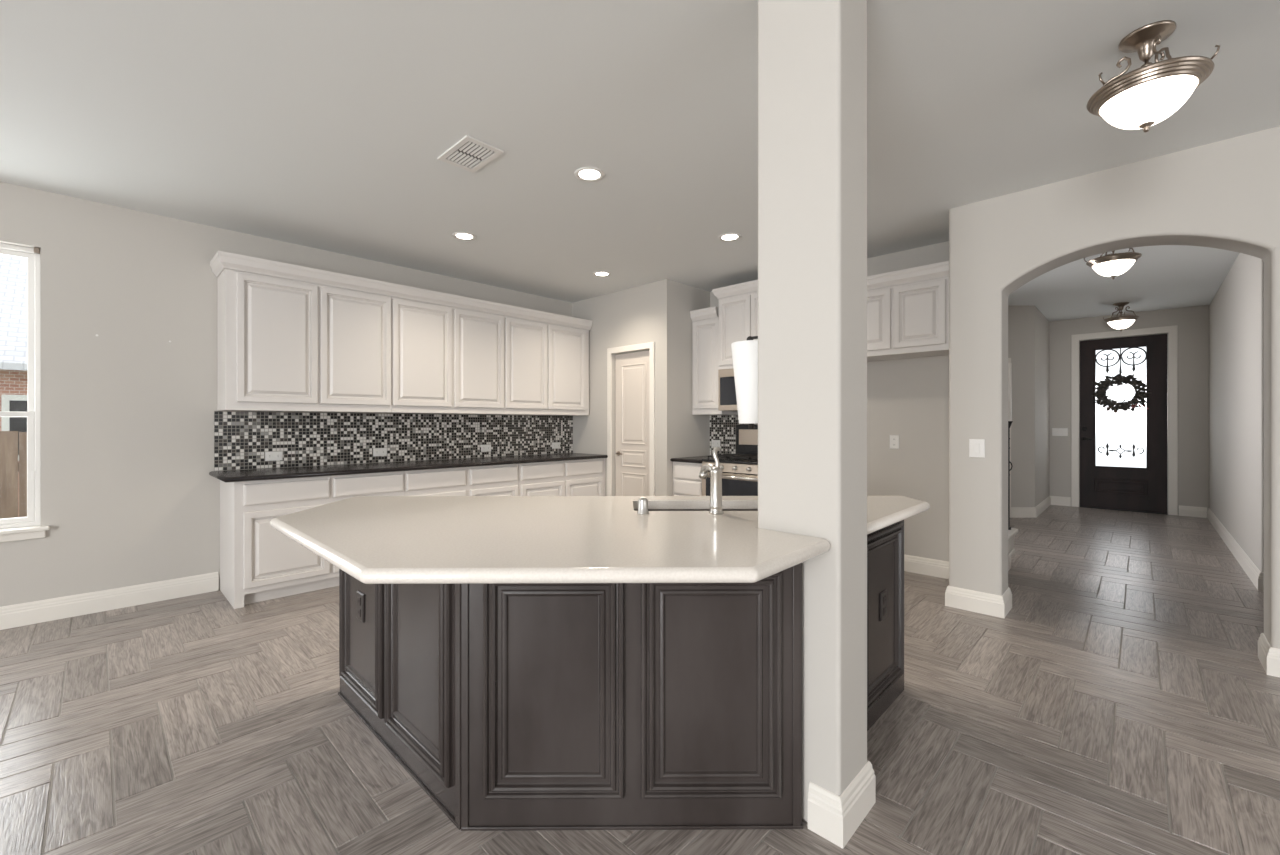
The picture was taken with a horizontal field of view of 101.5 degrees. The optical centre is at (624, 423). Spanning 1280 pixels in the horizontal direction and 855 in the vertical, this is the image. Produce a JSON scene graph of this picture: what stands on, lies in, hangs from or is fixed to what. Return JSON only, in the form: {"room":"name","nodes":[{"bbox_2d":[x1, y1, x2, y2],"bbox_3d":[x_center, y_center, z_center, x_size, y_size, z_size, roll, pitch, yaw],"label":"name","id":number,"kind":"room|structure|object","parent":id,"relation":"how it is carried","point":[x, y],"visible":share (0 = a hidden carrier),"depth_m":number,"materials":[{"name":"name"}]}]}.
{"room":"kitchen","nodes":[
{"label":"kitchen","id":0,"kind":"room"},
{"bbox_2d":[0,182,571,606],"bbox_3d":[-4.057,-0.110,3.022,0.160,2.720,9.800,0,0,45],"label":"wall","id":1,"kind":"structure","parent":0,"point":[129,495],"depth_m":3.56,"materials":[{"name":"grey paint"}]},
{"bbox_2d":[0,243,49,541],"bbox_3d":[-4.053,-0.195,2.966,0.167,1.830,1.065,0,0,45],"label":"window","id":2,"kind":"structure","parent":1,"relation":"in","point":[29,527],"depth_m":3.31,"materials":[{"name":"white plastic"}]},
{"bbox_2d":[34,247,39,253],"bbox_3d":[-3.712,-1.091,3.297,0.035,0.033,0.025,0,0,45],"label":"bracket","id":3,"kind":"object","parent":2,"relation":"attached to","point":[36,250],"visible":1,"depth_m":3.29,"materials":[{"name":"silver metal"}]},
{"bbox_2d":[0,572,218,629],"bbox_3d":[-5.172,1.181,1.766,0.017,0.137,6.045,0,0,45],"label":"baseboard","id":4,"kind":"structure","parent":1,"relation":"attached to","point":[22,614],"depth_m":3.48,"materials":[{"name":"white paint"}]},
{"bbox_2d":[217,269,390,412],"bbox_3d":[-2.529,-0.595,4.204,0.349,0.999,1.149,0,0,45],"label":"upper cabinet","id":5,"kind":"object","parent":1,"relation":"attached to","point":[284,345],"visible":1,"depth_m":4.00,"materials":[{"name":"white paint"}]},
{"bbox_2d":[210,251,592,329],"bbox_3d":[-1.733,-1.147,4.991,0.373,0.105,3.477,0,0,45],"label":"crown molding","id":6,"kind":"structure","parent":5,"relation":"on","point":[222,260],"depth_m":4.38,"materials":[{"name":"white paint"}]},
{"bbox_2d":[214,411,572,470],"bbox_3d":[-1.853,0.130,5.132,0.010,0.448,3.458,0,0,45],"label":"backsplash","id":7,"kind":"structure","parent":1,"relation":"attached to","point":[242,439],"depth_m":4.69,"materials":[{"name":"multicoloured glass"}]},
{"bbox_2d":[265,451,282,460],"bbox_3d":[-2.796,0.260,4.163,0.010,0.072,0.118,0,0,45],"label":"wall outlet","id":8,"kind":"object","parent":7,"relation":"attached to","point":[269,456],"visible":1,"depth_m":4.16,"materials":[{"name":"white plastic"}]},
{"bbox_2d":[373,448,386,455],"bbox_3d":[-2.222,0.260,4.744,0.010,0.072,0.118,0,0,45],"label":"wall outlet","id":9,"kind":"object","parent":7,"relation":"attached to","point":[376,451],"visible":1,"depth_m":4.74,"materials":[{"name":"white plastic"}]},
{"bbox_2d":[481,445,490,451],"bbox_3d":[-1.463,0.260,5.513,0.010,0.072,0.118,0,0,45],"label":"wall outlet","id":10,"kind":"object","parent":7,"relation":"attached to","point":[484,448],"visible":1,"depth_m":5.50,"materials":[{"name":"white plastic"}]},
{"bbox_2d":[552,442,559,448],"bbox_3d":[-0.812,0.260,6.172,0.010,0.072,0.118,0,0,45],"label":"wall outlet","id":11,"kind":"object","parent":7,"relation":"attached to","point":[555,445],"visible":1,"depth_m":6.17,"materials":[{"name":"white plastic"}]},
{"bbox_2d":[390,297,503,414],"bbox_3d":[-1.731,-0.595,5.012,0.349,0.999,1.118,0,0,45],"label":"upper cabinet","id":12,"kind":"object","parent":1,"relation":"attached to","point":[445,359],"visible":0.89,"depth_m":4.85,"materials":[{"name":"white paint"}]},
{"bbox_2d":[488,316,588,415],"bbox_3d":[-0.935,-0.595,5.818,0.349,0.999,1.144,0,0,45],"label":"upper cabinet","id":13,"kind":"object","parent":1,"relation":"attached to","point":[546,365],"visible":0.96,"depth_m":5.64,"materials":[{"name":"white paint"}]},
{"bbox_2d":[572,281,658,495],"bbox_3d":[-0.101,-0.110,5.918,1.400,2.720,0.120,0,0,45],"label":"wall","id":14,"kind":"structure","parent":0,"point":[630,316],"depth_m":5.91,"materials":[{"name":"grey paint"}]},
{"bbox_2d":[607,342,654,495],"bbox_3d":[0.084,0.201,5.699,0.706,2.098,0.103,0,0,45],"label":"door","id":15,"kind":"structure","parent":14,"relation":"in","point":[635,372],"depth_m":5.70,"materials":[{"name":"beige paint"}]},
{"bbox_2d":[0,0,1279,302],"bbox_3d":[-0.050,-1.545,-0.442,10.850,0.150,10.700,0,0,45],"label":"ceiling","id":16,"kind":"structure","parent":0,"point":[326,125],"depth_m":2.51,"materials":[{"name":"white paint"}]},
{"bbox_2d":[452,232,475,240],"bbox_3d":[-1.260,-1.466,4.097,0.180,0.006,0.180,0,0,45],"label":"recessed light","id":17,"kind":"object","parent":16,"relation":"in","point":[465,236],"visible":1,"depth_m":4.09,"materials":[{"name":"white"}]},
{"bbox_2d":[437,135,503,172],"bbox_3d":[-0.845,-1.465,2.852,0.330,0.010,0.220,0,0,45],"label":"ceiling vent","id":18,"kind":"object","parent":16,"relation":"in","point":[469,153],"visible":1,"depth_m":2.84,"materials":[{"name":"white plastic"}]},
{"bbox_2d":[574,167,604,181],"bbox_3d":[-0.209,-1.466,3.081,0.180,0.006,0.180,0,0,45],"label":"recessed light","id":19,"kind":"object","parent":16,"relation":"in","point":[587,174],"visible":1,"depth_m":3.08,"materials":[{"name":"white plastic"}]},
{"bbox_2d":[593,271,610,276],"bbox_3d":[-0.227,-1.466,5.129,0.180,0.006,0.180,0,0,45],"label":"recessed light","id":20,"kind":"object","parent":16,"relation":"in","point":[598,273],"visible":1,"depth_m":5.11,"materials":[{"name":"white"}]},
{"bbox_2d":[718,233,740,240],"bbox_3d":[0.826,-1.466,4.117,0.180,0.006,0.180,0,0,45],"label":"recessed light","id":21,"kind":"object","parent":16,"relation":"in","point":[728,236],"visible":1,"depth_m":4.11,"materials":[{"name":"white"}]},
{"bbox_2d":[1086,20,1219,131],"bbox_3d":[1.972,-1.288,1.986,0.355,0.365,0.349,0,0,10],"label":"lamp","id":22,"kind":"object","parent":16,"relation":"attached to","point":[1143,97],"visible":1,"depth_m":1.92,"materials":[{"name":"silver metal"}]},
{"bbox_2d":[0,505,1279,854],"bbox_3d":[1.929,1.310,1.550,11.813,0.120,17.511,0,0,45],"label":"floor","id":23,"kind":"structure","parent":0,"point":[1124,701],"depth_m":2.13,"materials":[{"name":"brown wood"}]},
{"bbox_2d":[220,471,404,608],"bbox_3d":[-2.430,0.821,4.123,0.604,0.858,1.143,0,0,45],"label":"base cabinet","id":24,"kind":"object","parent":23,"relation":"on","point":[258,562],"visible":0.61,"depth_m":3.71,"materials":[{"name":"white paint"}]},
{"bbox_2d":[405,464,518,495],"bbox_3d":[-1.634,0.821,4.929,0.604,0.858,1.117,0,0,45],"label":"base cabinet","id":25,"kind":"object","parent":23,"relation":"on","point":[492,480],"visible":0.38,"depth_m":4.72,"materials":[{"name":"white paint"}]},
{"bbox_2d":[519,458,604,495],"bbox_3d":[-0.833,0.821,5.740,0.604,0.858,1.159,0,0,45],"label":"base cabinet","id":26,"kind":"object","parent":23,"relation":"on","point":[585,477],"visible":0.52,"depth_m":5.51,"materials":[{"name":"white paint"}]},
{"bbox_2d":[209,453,607,481],"bbox_3d":[-1.638,0.372,4.898,0.643,0.035,3.487,0,0,45],"label":"countertop","id":27,"kind":"structure","parent":26,"relation":"on","point":[346,469],"depth_m":4.31,"materials":[{"name":"black stone"}]},
{"bbox_2d":[338,520,903,830],"bbox_3d":[-0.005,0.820,2.042,2.635,0.861,0.901,0,0,0],"label":"kitchen island","id":28,"kind":"object","parent":23,"relation":"on","point":[523,706],"visible":0.69,"depth_m":1.61,"materials":[{"name":"brown wood"}]},
{"bbox_2d":[357,590,363,622],"bbox_3d":[-1.122,0.775,2.211,0.078,0.118,0.010,0,0,45],"label":"island outlet","id":29,"kind":"object","parent":28,"relation":"attached to","point":[360,596],"visible":1,"depth_m":2.20,"materials":[{"name":"grey plastic"}]},
{"bbox_2d":[270,496,929,583],"bbox_3d":[0.026,0.369,1.897,2.678,0.038,1.289,0,0,0],"label":"island countertop","id":30,"kind":"structure","parent":28,"relation":"on","point":[372,539],"depth_m":1.62,"materials":[{"name":"beige stone"}]},
{"bbox_2d":[637,497,648,513],"bbox_3d":[0.070,0.318,2.035,0.046,0.064,0.046,0,0,45],"label":"soap dispenser","id":31,"kind":"object","parent":30,"relation":"on","point":[642,501],"visible":1,"depth_m":2.02,"materials":[{"name":"silver metal"}]},
{"bbox_2d":[634,509,757,510],"bbox_3d":[0.410,0.479,2.233,0.763,0.182,0.292,0,0,0],"label":"sink","id":32,"kind":"object","parent":30,"relation":"in","point":[634,509],"visible":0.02,"depth_m":2.37,"materials":[{"name":"silver metal"}]},
{"bbox_2d":[699,447,722,513],"bbox_3d":[0.339,0.221,2.084,0.054,0.258,0.153,0,0,-20],"label":"faucet","id":33,"kind":"object","parent":30,"relation":"on","point":[715,505],"visible":1,"depth_m":2.02,"materials":[{"name":"silver metal"}]},
{"bbox_2d":[880,590,886,621],"bbox_3d":[1.110,0.780,2.237,0.010,0.118,0.078,0,0,45],"label":"island outlet","id":34,"kind":"object","parent":28,"relation":"attached to","point":[883,596],"visible":1,"depth_m":2.23,"materials":[{"name":"grey plastic"}]},
{"bbox_2d":[673,462,701,495],"bbox_3d":[0.852,0.821,5.468,0.385,0.858,0.678,0,0,45],"label":"base cabinet","id":35,"kind":"object","parent":23,"relation":"on","point":[687,481],"visible":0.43,"depth_m":5.22,"materials":[{"name":"white paint"}]},
{"bbox_2d":[670,456,719,462],"bbox_3d":[0.844,0.372,5.462,0.383,0.035,0.698,0,0,45],"label":"countertop","id":36,"kind":"structure","parent":35,"relation":"on","point":[697,459],"depth_m":5.30,"materials":[{"name":"black stone"}]},
{"bbox_2d":[702,425,757,495],"bbox_3d":[1.232,0.632,5.025,0.762,1.235,0.738,0,0,45],"label":"range","id":37,"kind":"object","parent":23,"relation":"on","point":[740,469],"visible":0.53,"depth_m":4.87,"materials":[{"name":"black metal"}]},
{"bbox_2d":[702,458,757,464],"bbox_3d":[1.224,0.355,5.017,0.762,0.020,0.600,0,0,45],"label":"cooktop","id":38,"kind":"object","parent":37,"relation":"in","point":[723,461],"depth_m":4.87,"materials":[{"name":"black metal"}]},
{"bbox_2d":[1008,528,1017,570],"bbox_3d":[2.681,1.080,4.815,1.448,0.340,0.620,0,0,45],"label":"staircase","id":39,"kind":"structure","parent":23,"relation":"on","point":[1013,531],"depth_m":4.43,"materials":[{"name":"white paint"}]},
{"bbox_2d":[1008,363,1012,529],"bbox_3d":[3.290,0.195,4.481,0.059,1.430,0.059,0,0,-11],"label":"baluster","id":40,"kind":"object","parent":39,"relation":"on","point":[1010,421],"visible":0.67,"depth_m":4.47,"materials":[{"name":"black metal"}]},
{"bbox_2d":[659,279,709,495],"bbox_3d":[0.654,-0.110,5.615,0.100,2.720,0.750,0,0,45],"label":"wall","id":41,"kind":"structure","parent":0,"point":[682,433],"depth_m":5.43,"materials":[{"name":"grey paint"}]},
{"bbox_2d":[758,0,866,821],"bbox_3d":[0.622,-0.110,1.740,0.280,2.720,0.230,0,0,45],"label":"wall column","id":42,"kind":"structure","parent":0,"point":[812,54],"depth_m":1.64,"materials":[{"name":"grey paint"}]},
{"bbox_2d":[731,336,757,428],"bbox_3d":[0.449,-0.155,1.864,0.139,0.350,0.132,0,0,45],"label":"pendant light","id":43,"kind":"object","parent":42,"relation":"attached to","point":[744,353],"visible":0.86,"depth_m":1.82,"materials":[{"name":"white glass"}]},
{"bbox_2d":[808,760,875,847],"bbox_3d":[0.675,1.181,1.688,0.165,0.137,0.264,0,0,45],"label":"baseboard","id":44,"kind":"structure","parent":42,"relation":"attached to","point":[831,816],"depth_m":1.59,"materials":[{"name":"white paint"}]},
{"bbox_2d":[710,241,948,561],"bbox_3d":[1.846,-0.110,5.064,2.610,2.720,0.140,0,0,45],"label":"wall","id":45,"kind":"structure","parent":0,"point":[908,398],"depth_m":4.39,"materials":[{"name":"grey paint"}]},
{"bbox_2d":[692,317,737,414],"bbox_3d":[0.964,-0.595,5.588,0.375,0.999,0.349,0,0,45],"label":"upper cabinet","id":46,"kind":"object","parent":45,"relation":"attached to","point":[705,333],"visible":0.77,"depth_m":5.47,"materials":[{"name":"white paint"}]},
{"bbox_2d":[690,306,717,320],"bbox_3d":[0.825,-1.147,5.480,0.328,0.105,0.040,0,0,45],"label":"crown molding","id":47,"kind":"structure","parent":46,"relation":"on","point":[711,312],"depth_m":5.46,"materials":[{"name":"white paint"}]},
{"bbox_2d":[710,415,757,454],"bbox_3d":[1.494,0.130,5.305,1.529,0.448,0.010,0,0,45],"label":"backsplash","id":48,"kind":"structure","parent":45,"relation":"attached to","point":[722,427],"depth_m":5.70,"materials":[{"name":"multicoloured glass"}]},
{"bbox_2d":[712,440,719,446],"bbox_3d":[1.003,0.220,5.776,0.115,0.075,0.010,0,0,45],"label":"wall outlet","id":49,"kind":"object","parent":48,"relation":"attached to","point":[715,443],"visible":1,"depth_m":5.77,"materials":[{"name":"white plastic"}]},
{"bbox_2d":[719,291,757,369],"bbox_3d":[1.348,-0.904,5.167,0.758,0.719,0.409,0,0,45],"label":"upper cabinet","id":50,"kind":"object","parent":45,"relation":"attached to","point":[738,314],"visible":0.44,"depth_m":5.15,"materials":[{"name":"white paint"}]},
{"bbox_2d":[718,369,737,410],"bbox_3d":[1.336,-0.337,5.154,0.754,0.413,0.428,0,0,45],"label":"microwave","id":51,"kind":"object","parent":50,"relation":"attached to","point":[727,401],"visible":0.31,"depth_m":5.22,"materials":[{"name":"silver metal"}]},
{"bbox_2d":[712,280,757,298],"bbox_3d":[1.339,-1.312,5.157,0.850,0.095,0.432,0,0,45],"label":"crown molding","id":52,"kind":"structure","parent":50,"relation":"on","point":[751,286],"depth_m":5.12,"materials":[{"name":"white paint"}]},
{"bbox_2d":[890,435,898,448],"bbox_3d":[2.316,0.160,4.494,0.075,0.118,0.010,0,0,45],"label":"wall outlet","id":53,"kind":"object","parent":45,"relation":"attached to","point":[894,439],"visible":1,"depth_m":4.49,"materials":[{"name":"white plastic"}]},
{"bbox_2d":[867,277,948,361],"bbox_3d":[2.246,-0.822,4.294,0.952,0.544,0.389,0,0,45],"label":"upper cabinet","id":54,"kind":"object","parent":45,"relation":"attached to","point":[911,320],"visible":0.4,"depth_m":4.08,"materials":[{"name":"white paint"}]},
{"bbox_2d":[867,261,948,289],"bbox_3d":[2.111,-1.147,4.156,0.953,0.105,0.040,0,0,45],"label":"crown molding","id":55,"kind":"structure","parent":54,"relation":"on","point":[937,270],"depth_m":4.05,"materials":[{"name":"white paint"}]},
{"bbox_2d":[904,554,948,578],"bbox_3d":[2.378,1.181,4.428,0.960,0.137,0.017,0,0,45],"label":"baseboard","id":56,"kind":"structure","parent":45,"relation":"attached to","point":[914,564],"depth_m":4.31,"materials":[{"name":"white paint"}]},
{"bbox_2d":[1008,306,1034,506],"bbox_3d":[3.808,-0.160,7.006,3.300,2.820,0.120,0,0,0],"label":"wall","id":57,"kind":"structure","parent":0,"point":[1021,319],"depth_m":6.96,"materials":[{"name":"grey paint"}]},
{"bbox_2d":[1008,358,1010,517],"bbox_3d":[4.648,0.190,6.985,0.960,2.120,0.103,0,0,0],"label":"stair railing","id":58,"kind":"structure","parent":57,"relation":"in","point":[1009,359],"depth_m":6.94,"materials":[{"name":"black paint"}]},
{"bbox_2d":[1035,306,1048,506],"bbox_3d":[5.963,-0.160,7.551,0.115,2.820,1.555,0,0,45],"label":"wall","id":59,"kind":"structure","parent":0,"point":[1041,322],"depth_m":7.42,"materials":[{"name":"grey paint"}]},
{"bbox_2d":[1011,496,1050,517],"bbox_3d":[5.897,1.181,7.414,1.799,0.137,0.219,0,0,-38],"label":"baseboard","id":60,"kind":"structure","parent":59,"relation":"attached to","point":[1016,512],"depth_m":6.94,"materials":[{"name":"white paint"}]},
{"bbox_2d":[949,126,1279,648],"bbox_3d":[4.634,-0.160,1.376,6.540,2.820,0.250,0,0,45],"label":"wall","id":61,"kind":"structure","parent":0,"point":[1224,194],"depth_m":3.19,"materials":[{"name":"grey paint"}]},
{"bbox_2d":[969,439,984,457],"bbox_3d":[2.333,0.165,3.465,0.088,0.122,0.010,0,0,45],"label":"light switch","id":62,"kind":"object","parent":61,"relation":"attached to","point":[976,446],"visible":1,"depth_m":3.46,"materials":[{"name":"white plastic"}]},
{"bbox_2d":[945,585,1011,617],"bbox_3d":[2.566,1.181,3.722,0.334,0.137,0.717,0,0,45],"label":"baseboard","id":63,"kind":"structure","parent":61,"relation":"attached to","point":[955,597],"depth_m":3.46,"materials":[{"name":"white paint"}]},
{"bbox_2d":[1258,633,1279,676],"bbox_3d":[5.055,1.181,0.960,4.955,0.137,0.284,0,0,45],"label":"baseboard","id":64,"kind":"structure","parent":61,"relation":"attached to","point":[1269,657],"depth_m":2.60,"materials":[{"name":"white paint"}]},
{"bbox_2d":[1008,245,1238,321],"bbox_3d":[5.004,-1.620,5.565,6.100,0.100,6.229,0,0,45],"label":"ceiling","id":65,"kind":"structure","parent":0,"point":[1163,277],"depth_m":5.94,"materials":[{"name":"white paint"}]},
{"bbox_2d":[1083,248,1141,278],"bbox_3d":[4.079,-1.387,4.366,0.349,0.365,0.355,0,0,22],"label":"lamp","id":66,"kind":"object","parent":65,"relation":"hanging from","point":[1112,265],"visible":0.71,"depth_m":4.30,"materials":[{"name":"white glass"}]},
{"bbox_2d":[1103,302,1138,330],"bbox_3d":[6.481,-1.387,6.830,0.349,0.365,0.355,0,0,45],"label":"lamp","id":67,"kind":"object","parent":65,"relation":"hanging from","point":[1120,322],"visible":1,"depth_m":6.78,"materials":[{"name":"white glass"}]},
{"bbox_2d":[1049,305,1208,514],"bbox_3d":[7.080,-0.160,7.667,6.100,2.820,0.180,0,0,45],"label":"wall","id":68,"kind":"structure","parent":0,"point":[1192,322],"depth_m":7.09,"materials":[{"name":"grey paint"}]},
{"bbox_2d":[1052,428,1067,435],"bbox_3d":[6.636,0.130,7.972,0.185,0.118,0.010,0,0,45],"label":"light switch","id":69,"kind":"object","parent":68,"relation":"attached to","point":[1055,431],"visible":1,"depth_m":7.97,"materials":[{"name":"white plastic"}]},
{"bbox_2d":[1050,496,1070,505],"bbox_3d":[6.633,1.181,7.969,0.250,0.137,0.017,0,0,45],"label":"baseboard","id":70,"kind":"structure","parent":68,"relation":"attached to","point":[1055,500],"depth_m":7.96,"materials":[{"name":"white paint"}]},
{"bbox_2d":[1071,325,1177,514],"bbox_3d":[7.155,-0.041,7.524,1.102,2.588,0.159,0,0,45],"label":"door","id":71,"kind":"structure","parent":68,"relation":"in","point":[1129,459],"depth_m":7.49,"materials":[{"name":"brown wood"}]},
{"bbox_2d":[1092,346,1149,412],"bbox_3d":[7.094,-0.627,7.478,0.633,0.967,0.106,0,0,45],"label":"wreath","id":72,"kind":"object","parent":71,"relation":"hanging from","point":[1103,386],"visible":1,"depth_m":7.47,"materials":[{"name":"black plant"}]},
{"bbox_2d":[1179,505,1206,517],"bbox_3d":[7.611,1.181,7.004,0.258,0.137,0.017,0,0,45],"label":"baseboard","id":73,"kind":"structure","parent":68,"relation":"attached to","point":[1190,511],"depth_m":7.00,"materials":[{"name":"white paint"}]},
{"bbox_2d":[1209,253,1263,571],"bbox_3d":[6.292,-0.160,5.361,0.140,2.820,4.210,0,0,45],"label":"wall","id":74,"kind":"structure","parent":0,"point":[1236,311],"depth_m":4.77,"materials":[{"name":"grey paint"}]},
{"bbox_2d":[1207,508,1263,590],"bbox_3d":[6.286,1.181,5.354,0.174,0.137,4.227,0,0,45],"label":"baseboard","id":75,"kind":"structure","parent":74,"relation":"attached to","point":[1256,576],"depth_m":4.68,"materials":[{"name":"white paint"}]},
{"label":"outside","id":76,"kind":"structure","parent":0,"visible":0},
{"bbox_3d":[-12.541,1.750,9.574,20.700,0.100,24.000,0,0,45],"label":"ground","id":77,"kind":"structure","parent":76,"visible":0},
{"bbox_2d":[0,255,26,516],"bbox_3d":[-12.790,-1.735,9.820,5.000,6.870,16.000,0,0,45],"label":"neighbor house","id":78,"kind":"structure","parent":77,"relation":"on","point":[13,270],"depth_m":9.18,"materials":[{"name":"white"}]},
{"bbox_2d":[0,431,26,518],"bbox_3d":[-7.050,0.887,4.573,0.060,1.626,3.800,0,0,45],"label":"wooden fence","id":79,"kind":"object","parent":77,"relation":"on","point":[10,467],"visible":0.1,"depth_m":5.34,"materials":[{"name":"brown wood"}]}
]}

